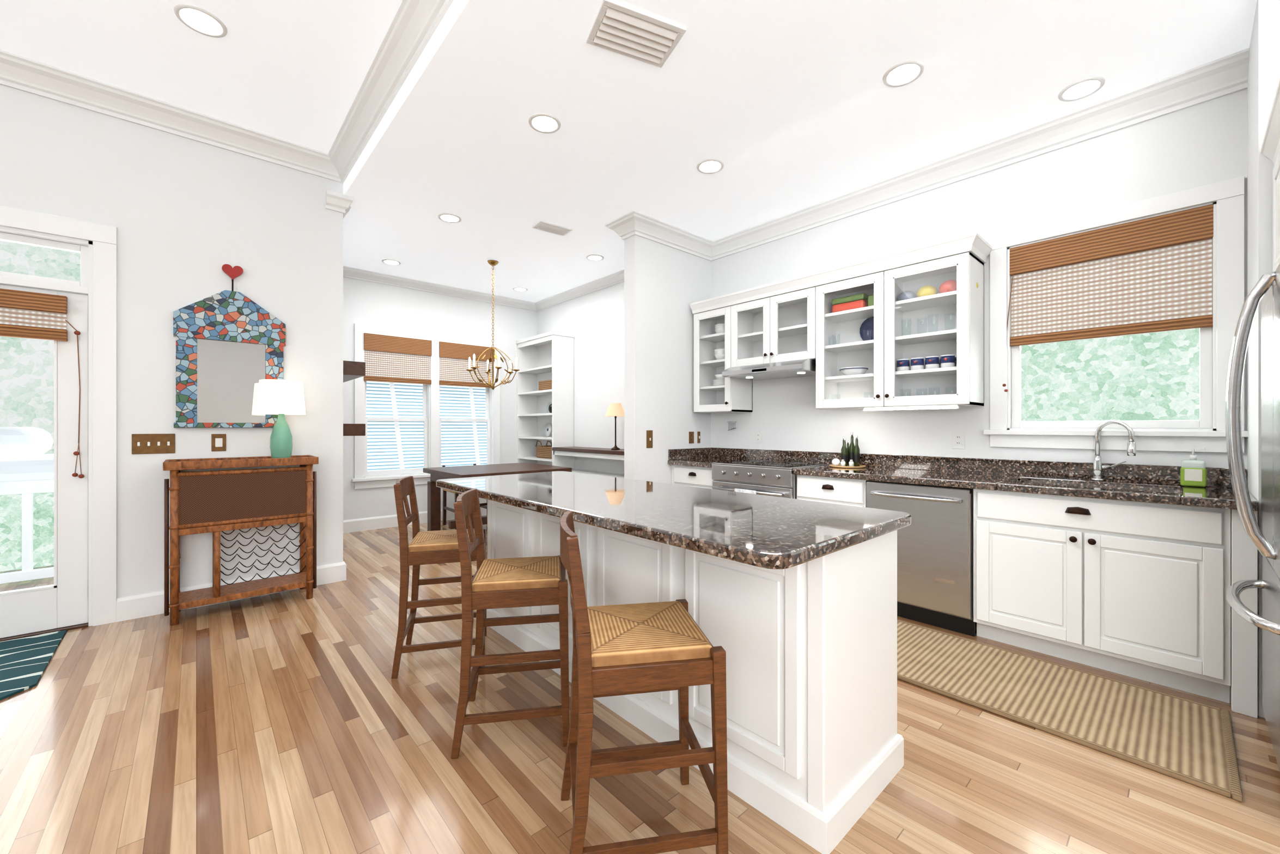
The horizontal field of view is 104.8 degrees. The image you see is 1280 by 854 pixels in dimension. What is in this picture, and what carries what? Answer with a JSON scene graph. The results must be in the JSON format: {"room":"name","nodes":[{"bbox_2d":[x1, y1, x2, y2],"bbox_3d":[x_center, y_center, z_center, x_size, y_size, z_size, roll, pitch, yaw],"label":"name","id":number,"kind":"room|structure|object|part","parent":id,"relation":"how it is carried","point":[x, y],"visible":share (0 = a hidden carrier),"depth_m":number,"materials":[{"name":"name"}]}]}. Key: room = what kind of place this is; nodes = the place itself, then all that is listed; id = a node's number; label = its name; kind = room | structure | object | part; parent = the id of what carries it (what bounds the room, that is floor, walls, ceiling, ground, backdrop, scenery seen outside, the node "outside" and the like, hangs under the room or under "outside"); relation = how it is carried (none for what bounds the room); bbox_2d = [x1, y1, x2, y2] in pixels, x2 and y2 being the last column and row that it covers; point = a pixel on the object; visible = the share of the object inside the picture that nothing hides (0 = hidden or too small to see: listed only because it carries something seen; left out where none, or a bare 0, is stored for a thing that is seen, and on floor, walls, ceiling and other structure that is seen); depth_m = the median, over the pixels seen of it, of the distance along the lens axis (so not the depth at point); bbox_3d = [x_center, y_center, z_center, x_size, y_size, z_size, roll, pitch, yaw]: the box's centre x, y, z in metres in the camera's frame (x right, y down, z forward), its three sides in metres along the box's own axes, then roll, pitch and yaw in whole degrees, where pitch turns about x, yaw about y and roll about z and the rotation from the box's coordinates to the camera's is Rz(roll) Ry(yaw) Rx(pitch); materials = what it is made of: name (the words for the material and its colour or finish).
{"room":"kitchen","nodes":[
{"label":"kitchen","id":0,"kind":"room"},
{"bbox_2d":[0,84,343,598],"bbox_3d":[-4.670,-0.430,1.951,6.070,3.300,0.150,0,0,-42],"label":"wall","id":1,"kind":"structure","parent":0,"point":[182,209],"depth_m":3.30,"materials":[{"name":"white paint"}]},
{"bbox_2d":[0,205,117,641],"bbox_3d":[-3.734,-0.015,2.772,1.100,2.470,0.163,0,0,-42],"label":"door frame","id":2,"kind":"structure","parent":1,"relation":"attached to","point":[101,291],"depth_m":3.03,"materials":[{"name":"white wood"}]},
{"bbox_2d":[0,0,401,153],"bbox_3d":[-1.960,-2.155,-1.058,6.070,0.150,8.250,0,0,-42],"label":"ceiling","id":3,"kind":"structure","parent":0,"point":[292,71],"depth_m":2.71,"materials":[{"name":"paint"}]},
{"bbox_2d":[173,3,227,37],"bbox_3d":[-2.247,-2.076,2.525,0.206,0.008,0.206,0,0,-42],"label":"recessed light","id":4,"kind":"object","parent":3,"relation":"in","point":[200,20],"visible":1,"depth_m":2.52,"materials":[{"name":"paint"}]},
{"bbox_2d":[343,276,537,520],"bbox_3d":[-2.672,-0.305,6.442,2.910,3.050,0.150,0,0,-42],"label":"wall","id":5,"kind":"structure","parent":0,"point":[365,302],"depth_m":6.22,"materials":[{"name":"paint"}]},
{"bbox_2d":[351,322,500,489],"bbox_3d":[-2.682,-0.242,6.382,1.875,1.935,0.195,0,0,-42],"label":"window","id":6,"kind":"structure","parent":5,"relation":"in","point":[361,481],"depth_m":6.32,"materials":[{"name":"paint"}]},
{"bbox_2d":[363,332,431,384],"bbox_3d":[-2.959,-0.825,6.053,0.772,0.560,0.040,0,0,-42],"label":"blinds","id":7,"kind":"object","parent":6,"relation":"attached to","point":[388,358],"visible":0.95,"depth_m":6.04,"materials":[{"name":"brown wicker"}]},
{"bbox_2d":[366,380,486,471],"bbox_3d":[-2.751,-0.180,6.492,2.200,2.400,0.019,0,0,-42],"label":"blinds","id":8,"kind":"object","parent":6,"relation":"attached to","point":[391,445],"visible":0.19,"depth_m":6.36,"materials":[{"name":"paint"}]},
{"bbox_3d":[-2.722,-0.250,6.427,1.591,1.676,0.075,0,0,-42],"label":"dining window sash","id":9,"kind":"part","parent":6,"relation":"part of","materials":[{"name":"glass"}]},
{"bbox_2d":[439,341,494,387],"bbox_3d":[-2.318,-0.825,6.630,0.753,0.560,0.040,0,0,-42],"label":"blinds","id":10,"kind":"object","parent":6,"relation":"attached to","point":[453,357],"visible":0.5,"depth_m":6.58,"materials":[{"name":"brown wicker"}]},
{"bbox_2d":[537,281,624,449],"bbox_3d":[-0.453,-0.305,6.354,0.270,3.050,3.250,0,0,-42],"label":"wall","id":11,"kind":"structure","parent":0,"point":[596,319],"depth_m":6.27,"materials":[{"name":"paint"}]},
{"bbox_2d":[0,515,1279,853],"bbox_3d":[-1.446,1.250,0.784,9.300,0.060,10.300,0,0,-42],"label":"floor","id":12,"kind":"structure","parent":0,"point":[278,723],"depth_m":1.79,"materials":[{"name":"brown wood"}]},
{"bbox_2d":[0,629,66,700],"bbox_3d":[-3.412,1.214,2.310,0.860,0.011,0.940,0,0,-42],"label":"door mat","id":13,"kind":"object","parent":12,"relation":"on","point":[23,661],"visible":1,"depth_m":2.55,"materials":[{"name":"teal fabric"}]},
{"bbox_2d":[162,454,318,625],"bbox_3d":[-2.707,0.717,3.380,0.800,1.007,0.345,0,0,-42],"label":"console table","id":14,"kind":"object","parent":12,"relation":"on","point":[214,501],"visible":1,"depth_m":3.26,"materials":[{"name":"brown wood"}]},
{"bbox_2d":[256,379,305,458],"bbox_3d":[-2.546,-0.043,3.500,0.284,0.565,0.284,0,0,-42],"label":"table lamp","id":15,"kind":"object","parent":14,"relation":"on","point":[281,397],"visible":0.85,"depth_m":3.44,"materials":[{"name":"green glass"}]},
{"bbox_2d":[391,476,486,678],"bbox_3d":[-1.055,0.748,2.641,0.438,0.947,0.412,0,0,-16],"label":"bar stool","id":16,"kind":"object","parent":12,"relation":"on","point":[434,547],"visible":0.8,"depth_m":2.47,"materials":[{"name":"brown wood"}]},
{"bbox_2d":[442,463,487,529],"bbox_3d":[-2.163,0.850,6.138,0.440,0.742,0.458,0,0,-42],"label":"dining chair","id":17,"kind":"object","parent":12,"relation":"on","point":[445,508],"visible":0.31,"depth_m":6.12,"materials":[{"name":"brown wood"}]},
{"bbox_2d":[423,462,571,531],"bbox_3d":[-1.585,0.838,5.489,1.250,0.765,1.080,0,0,-42],"label":"dining table","id":18,"kind":"object","parent":12,"relation":"on","point":[442,473],"visible":0.27,"depth_m":5.40,"materials":[{"name":"brown wood"}]},
{"bbox_2d":[450,488,569,758],"bbox_3d":[-0.520,0.748,2.048,0.438,0.947,0.412,0,0,-10],"label":"bar stool","id":19,"kind":"object","parent":12,"relation":"on","point":[533,581],"visible":0.98,"depth_m":1.88,"materials":[{"name":"brown wood"}]},
{"bbox_2d":[515,331,574,465],"bbox_3d":[-1.336,-0.013,6.872,0.342,2.465,0.992,0,0,-42],"label":"built-in bookcase","id":20,"kind":"object","parent":12,"relation":"on","point":[545,376],"visible":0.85,"depth_m":6.87,"materials":[{"name":"paint"}]},
{"bbox_2d":[552,446,624,478],"bbox_3d":[-0.306,0.741,5.725,0.347,0.958,2.112,0,0,-42],"label":"buffet","id":21,"kind":"object","parent":12,"relation":"on","point":[598,461],"visible":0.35,"depth_m":6.11,"materials":[{"name":"white wood"}]},
{"bbox_2d":[605,403,624,449],"bbox_3d":[-0.282,-0.007,5.694,0.250,0.535,0.250,0,0,-42],"label":"lamp","id":22,"kind":"object","parent":21,"relation":"on","point":[614,409],"depth_m":5.63,"materials":[{"name":"beige fabric"}]},
{"bbox_2d":[559,510,728,853],"bbox_3d":[-0.016,0.748,1.466,0.438,0.947,0.412,0,0,-10],"label":"bar stool","id":23,"kind":"object","parent":12,"relation":"on","point":[624,649],"visible":1,"depth_m":1.30,"materials":[{"name":"brown wood"}]},
{"bbox_2d":[436,471,911,853],"bbox_3d":[-0.110,0.764,2.323,0.885,0.912,2.300,0,0,-42],"label":"kitchen island","id":24,"kind":"object","parent":12,"relation":"on","point":[799,596],"visible":0.86,"depth_m":1.62,"materials":[{"name":"paint"}]},
{"bbox_2d":[711,459,831,498],"bbox_3d":[1.064,0.758,4.094,0.680,0.923,0.756,0,0,-42],"label":"stove","id":25,"kind":"object","parent":12,"relation":"on","point":[774,478],"visible":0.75,"depth_m":3.89,"materials":[{"name":"silver metal"}]},
{"bbox_2d":[866,480,975,636],"bbox_3d":[1.882,0.788,3.216,0.639,0.864,0.600,0,0,-42],"label":"dishwasher","id":26,"kind":"object","parent":12,"relation":"on","point":[935,552],"visible":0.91,"depth_m":2.96,"materials":[{"name":"metal"}]},
{"bbox_2d":[667,447,1258,718],"bbox_3d":[1.641,0.714,3.530,0.631,1.012,3.444,0,0,-42],"label":"base cabinet","id":27,"kind":"object","parent":12,"relation":"on","point":[1130,573],"visible":0.77,"depth_m":2.47,"materials":[{"name":"paint"}]},
{"bbox_2d":[829,432,865,468],"bbox_3d":[1.593,0.174,3.790,0.260,0.265,0.260,0,0,-42],"label":"bottle","id":28,"kind":"object","parent":27,"relation":"on","point":[850,455],"visible":1,"depth_m":3.78,"materials":[{"name":"green glass"}]},
{"bbox_2d":[1090,419,1136,480],"bbox_3d":[2.654,0.133,2.766,0.108,0.346,0.190,0,0,-42],"label":"faucet","id":29,"kind":"object","parent":27,"relation":"on","point":[1097,468],"visible":1,"depth_m":2.80,"materials":[{"name":"silver metal"}]},
{"bbox_2d":[1180,446,1206,486],"bbox_3d":[2.859,0.204,2.548,0.061,0.204,0.090,0,0,-42],"label":"soap bottle","id":30,"kind":"object","parent":27,"relation":"on","point":[1193,471],"visible":1,"depth_m":2.53,"materials":[{"name":"plastic"}]},
{"bbox_2d":[897,619,1242,801],"bbox_3d":[1.483,1.210,2.668,0.735,0.018,2.220,0,0,-42],"label":"jute runner rug","id":31,"kind":"object","parent":12,"relation":"on","point":[1187,741],"visible":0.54,"depth_m":2.14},
{"bbox_2d":[1224,263,1279,772],"bbox_3d":[2.527,0.333,1.468,0.892,1.775,1.009,0,0,-42],"label":"refrigerator","id":32,"kind":"object","parent":12,"relation":"on","point":[1267,290],"visible":1,"depth_m":1.78,"materials":[{"name":"metal"}]},
{"bbox_2d":[624,234,710,484],"bbox_3d":[0.291,-0.305,4.736,1.030,3.050,0.150,0,0,-42],"label":"wall","id":33,"kind":"structure","parent":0,"point":[662,281],"depth_m":4.53,"materials":[{"name":"white paint"}]},
{"bbox_2d":[646,430,652,448],"bbox_3d":[0.090,0.110,4.443,0.075,0.160,0.016,0,0,-42],"label":"light switch","id":34,"kind":"object","parent":33,"relation":"attached to","point":[649,433],"visible":1,"depth_m":4.44,"materials":[{"name":"brown wood"}]},
{"bbox_2d":[689,431,693,443],"bbox_3d":[0.504,0.103,4.821,0.070,0.115,0.008,0,0,-42],"label":"outlet","id":35,"kind":"object","parent":33,"relation":"attached to","point":[691,434],"visible":1,"depth_m":4.82,"materials":[{"name":"brown wood"}]},
{"bbox_2d":[697,431,700,443],"bbox_3d":[0.588,0.103,4.892,0.040,0.115,0.016,0,0,-42],"label":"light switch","id":36,"kind":"object","parent":33,"relation":"attached to","point":[698,432],"visible":1,"depth_m":4.89,"materials":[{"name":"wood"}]},
{"bbox_2d":[343,0,1257,302],"bbox_3d":[0.808,-2.030,2.779,3.180,0.400,10.250,0,0,-42],"label":"ceiling","id":37,"kind":"structure","parent":0,"point":[797,108],"depth_m":2.80,"materials":[{"name":"paint"}]},
{"bbox_2d":[381,259,400,265],"bbox_3d":[-2.758,-1.826,5.469,0.192,0.008,0.192,0,0,-42],"label":"recessed light","id":38,"kind":"object","parent":37,"relation":"in","point":[390,262],"visible":1,"depth_m":5.46,"materials":[{"name":"paint"}]},
{"bbox_2d":[437,212,461,223],"bbox_3d":[-1.665,-1.826,4.314,0.192,0.008,0.192,0,0,-42],"label":"recessed light","id":39,"kind":"object","parent":37,"relation":"in","point":[449,218],"visible":1,"depth_m":4.31,"materials":[{"name":"paint"}]},
{"bbox_2d":[466,259,519,389],"bbox_3d":[-1.626,-1.119,5.452,0.569,1.418,0.579,0,0,-42],"label":"chandelier","id":40,"kind":"object","parent":37,"relation":"hanging from","point":[492,262],"visible":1,"depth_m":5.45,"materials":[{"name":"gold metal"}]},
{"bbox_2d":[513,287,527,291],"bbox_3d":[-1.590,-1.826,6.548,0.192,0.008,0.192,0,0,-42],"label":"recessed light","id":41,"kind":"object","parent":37,"relation":"in","point":[517,288],"visible":1,"depth_m":6.55,"materials":[{"name":"paint"}]},
{"bbox_2d":[528,113,561,133],"bbox_3d":[-0.574,-1.826,2.969,0.192,0.008,0.192,0,0,-42],"label":"recessed light","id":42,"kind":"object","parent":37,"relation":"in","point":[544,123],"visible":1,"depth_m":2.96,"materials":[{"name":"paint"}]},
{"bbox_2d":[532,220,572,235],"bbox_3d":[-0.804,-1.819,4.524,0.320,0.022,0.180,0,0,-37],"label":"ceiling vent","id":43,"kind":"object","parent":37,"relation":"in","point":[542,225],"visible":1,"depth_m":4.50,"materials":[{"name":"metal"}]},
{"bbox_2d":[586,254,604,260],"bbox_3d":[-0.486,-1.826,5.322,0.192,0.008,0.192,0,0,-42],"label":"recessed light","id":44,"kind":"object","parent":37,"relation":"in","point":[592,257],"visible":1,"depth_m":5.31,"materials":[{"name":"paint"}]},
{"bbox_2d":[586,0,686,68],"bbox_3d":[-0.021,-1.819,2.295,0.400,0.022,0.260,0,0,-24],"label":"ceiling vent","id":45,"kind":"object","parent":37,"relation":"in","point":[618,28],"visible":1,"depth_m":2.28,"materials":[{"name":"metal"}]},
{"bbox_2d":[696,158,723,173],"bbox_3d":[0.493,-1.826,3.458,0.192,0.008,0.192,0,0,-42],"label":"recessed light","id":46,"kind":"object","parent":37,"relation":"in","point":[707,166],"visible":1,"depth_m":3.46,"materials":[{"name":"paint"}]},
{"bbox_2d":[882,59,924,87],"bbox_3d":[1.362,-1.826,2.552,0.192,0.008,0.192,0,0,-42],"label":"recessed light","id":47,"kind":"object","parent":37,"relation":"in","point":[904,73],"visible":1,"depth_m":2.54,"materials":[{"name":"paint"}]},
{"bbox_2d":[1057,76,1105,101],"bbox_3d":[2.388,-1.826,2.668,0.192,0.008,0.192,0,0,-42],"label":"recessed light","id":48,"kind":"object","parent":37,"relation":"in","point":[1081,89],"visible":1,"depth_m":2.66,"materials":[{"name":"paint"}]},
{"bbox_2d":[710,88,1247,485],"bbox_3d":[1.883,-0.305,3.849,0.150,3.050,3.600,0,0,-42],"label":"wall","id":49,"kind":"structure","parent":0,"point":[1205,143],"depth_m":3.31,"materials":[{"name":"white paint"}]},
{"bbox_2d":[727,421,736,430],"bbox_3d":[0.898,-0.010,4.816,0.036,0.089,0.104,0,0,-42],"label":"spoons","id":50,"kind":"object","parent":49,"relation":"hanging from","point":[729,422],"visible":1,"depth_m":4.82,"materials":[{"name":"silver metal"}]},
{"bbox_2d":[755,430,762,443],"bbox_3d":[1.104,0.095,4.595,0.008,0.115,0.070,0,0,-42],"label":"outlet","id":51,"kind":"object","parent":49,"relation":"attached to","point":[758,433],"visible":1,"depth_m":4.59,"materials":[{"name":"plastic"}]},
{"bbox_2d":[690,232,992,413],"bbox_3d":[1.400,-0.651,3.983,0.382,1.062,2.334,0,0,-42],"label":"upper cabinet","id":52,"kind":"object","parent":49,"relation":"attached to","point":[902,330],"visible":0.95,"depth_m":3.63,"materials":[{"name":"paint"}]},
{"bbox_2d":[722,358,815,380],"bbox_3d":[1.152,-0.478,4.173,0.497,0.093,0.760,0,0,-42],"label":"range hood","id":53,"kind":"object","parent":52,"relation":"attached to","point":[805,367],"visible":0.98,"depth_m":4.02,"materials":[{"name":"silver metal"}]},
{"bbox_2d":[952,431,964,448],"bbox_3d":[2.190,0.090,3.390,0.008,0.120,0.075,0,0,-42],"label":"outlet","id":54,"kind":"object","parent":49,"relation":"attached to","point":[958,437],"visible":1,"depth_m":3.39,"materials":[{"name":"plastic"}]},
{"bbox_2d":[983,175,1248,453],"bbox_3d":[2.697,-0.560,2.886,0.170,1.380,1.120,0,0,-42],"label":"window","id":55,"kind":"structure","parent":49,"relation":"in","point":[1228,239],"depth_m":2.70,"materials":[{"name":"paint"}]},
{"bbox_2d":[1002,203,1213,392],"bbox_3d":[2.664,-0.688,2.879,0.064,0.928,0.894,0,0,-42],"label":"blinds","id":56,"kind":"object","parent":55,"relation":"attached to","point":[1153,274],"visible":1,"depth_m":2.82,"materials":[{"name":"wicker"}]},
{"bbox_3d":[2.719,-0.570,2.906,0.040,1.156,0.856,0,0,-42],"label":"sink window sash","id":57,"kind":"part","parent":55,"relation":"part of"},
{"bbox_2d":[1247,0,1279,718],"bbox_3d":[3.631,-0.305,0.713,1.750,3.050,3.400,0,0,-42],"label":"wall","id":58,"kind":"structure","parent":0,"point":[1263,73],"depth_m":2.08,"materials":[{"name":"white paint"}]},
{"bbox_2d":[1260,77,1279,271],"bbox_3d":[2.470,-0.871,1.531,0.900,0.582,0.620,0,0,-42],"label":"upper cabinet","id":59,"kind":"object","parent":58,"relation":"attached to","point":[1270,147],"visible":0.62,"depth_m":1.94,"materials":[{"name":"paint"}]},
{"label":"outside","id":60,"kind":"structure","parent":0,"visible":0},
{"bbox_2d":[0,240,80,454],"bbox_3d":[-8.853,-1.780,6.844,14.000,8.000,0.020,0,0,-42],"label":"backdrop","id":61,"kind":"structure","parent":60,"point":[26,365],"depth_m":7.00,"materials":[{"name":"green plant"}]},
{"bbox_3d":[-3.190,-0.455,4.731,0.150,3.350,2.000,0,0,-42],"label":"wall","id":62,"kind":"structure","parent":0,"visible":0},
{"bbox_2d":[343,360,365,382],"bbox_3d":[-2.943,-0.518,4.761,0.253,0.122,1.185,0,0,-42],"label":"floating shelf","id":63,"kind":"object","parent":62,"relation":"attached to","point":[352,370],"visible":0.29,"depth_m":4.36,"materials":[{"name":"brown wood"}]},
{"bbox_2d":[343,423,365,435],"bbox_3d":[-2.943,0.025,4.761,0.253,0.107,1.185,0,0,-42],"label":"floating shelf","id":64,"kind":"object","parent":62,"relation":"attached to","point":[348,429],"visible":0.29,"depth_m":4.35,"materials":[{"name":"brown wood"}]},
{"bbox_3d":[-4.271,-0.430,-3.140,0.150,3.300,8.250,0,0,-42],"label":"wall","id":65,"kind":"structure","parent":0,"visible":0},
{"bbox_2d":[0,288,84,478],"bbox_3d":[-3.678,-0.234,2.735,0.793,1.093,0.055,0,0,-42],"label":"door blind","id":66,"kind":"object","parent":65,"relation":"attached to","point":[23,314],"visible":1,"depth_m":2.87,"materials":[{"name":"wood"}]},
{"bbox_2d":[0,284,88,638],"bbox_3d":[-3.721,0.198,2.768,0.867,2.016,0.056,0,0,-42],"label":"entry door","id":67,"kind":"structure","parent":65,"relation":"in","point":[64,603],"depth_m":2.98,"materials":[{"name":"paint"}]},
{"bbox_2d":[0,232,88,287],"bbox_3d":[-3.748,-0.988,2.788,0.860,0.265,0.040,0,0,-42],"label":"transom window","id":68,"kind":"structure","parent":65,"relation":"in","point":[83,250],"depth_m":2.96,"materials":[{"name":"paint"}]},
{"bbox_2d":[131,433,175,454],"bbox_3d":[-3.156,0.109,3.202,0.199,0.130,0.018,0,0,-42],"label":"switch plate","id":69,"kind":"object","parent":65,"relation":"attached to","point":[148,443],"visible":1,"depth_m":3.19,"materials":[{"name":"brown wood"}]},
{"bbox_2d":[211,434,226,451],"bbox_3d":[-2.920,0.108,3.418,0.078,0.120,0.010,0,0,-42],"label":"dimmer switch plate","id":70,"kind":"object","parent":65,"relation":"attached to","point":[218,441],"visible":1,"depth_m":3.41,"materials":[{"name":"brown wood"}]},
{"bbox_2d":[173,264,285,427],"bbox_3d":[-2.854,-0.564,3.454,0.604,1.138,0.043,0,0,-42],"label":"mirror","id":71,"kind":"object","parent":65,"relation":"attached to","point":[226,342],"visible":0.86,"depth_m":3.43,"materials":[{"name":"multicoloured tile"}]},
{"bbox_2d":[116,505,486,622],"bbox_3d":[-3.784,1.147,3.141,8.980,0.145,3.268,0,0,-42],"label":"trim","id":72,"kind":"structure","parent":65,"relation":"attached to","point":[140,605],"depth_m":3.67,"materials":[{"name":"white wood"}]},
{"bbox_3d":[-3.784,1.147,3.141,8.980,0.145,3.268,0,0,-42],"label":"baseboard","id":73,"kind":"part","parent":72,"relation":"part of","materials":[{"name":"paint"}]},
{"bbox_2d":[0,0,1249,311],"bbox_3d":[-1.453,-1.885,0.643,9.100,0.390,10.100,0,0,-42],"label":"crown molding","id":74,"kind":"structure","parent":65,"relation":"attached to","point":[414,23],"depth_m":3.18,"materials":[{"name":"paint"}]},
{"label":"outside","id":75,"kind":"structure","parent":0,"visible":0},
{"bbox_2d":[1021,327,1199,428],"bbox_3d":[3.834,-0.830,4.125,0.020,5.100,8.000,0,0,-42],"label":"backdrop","id":76,"kind":"structure","parent":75,"point":[1150,376],"depth_m":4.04,"materials":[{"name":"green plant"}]},
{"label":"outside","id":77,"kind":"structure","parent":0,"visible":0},
{"bbox_3d":[-7.274,1.845,5.090,14.000,0.050,4.700,0,0,-42],"label":"ground","id":78,"kind":"structure","parent":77,"visible":0},
{"bbox_2d":[0,427,53,583],"bbox_3d":[-6.153,0.910,4.592,9.000,1.820,5.740,0,0,-42],"label":"porch","id":79,"kind":"object","parent":78,"relation":"on","point":[26,474],"visible":0.16,"depth_m":4.42,"materials":[{"name":"paint"}]}
]}

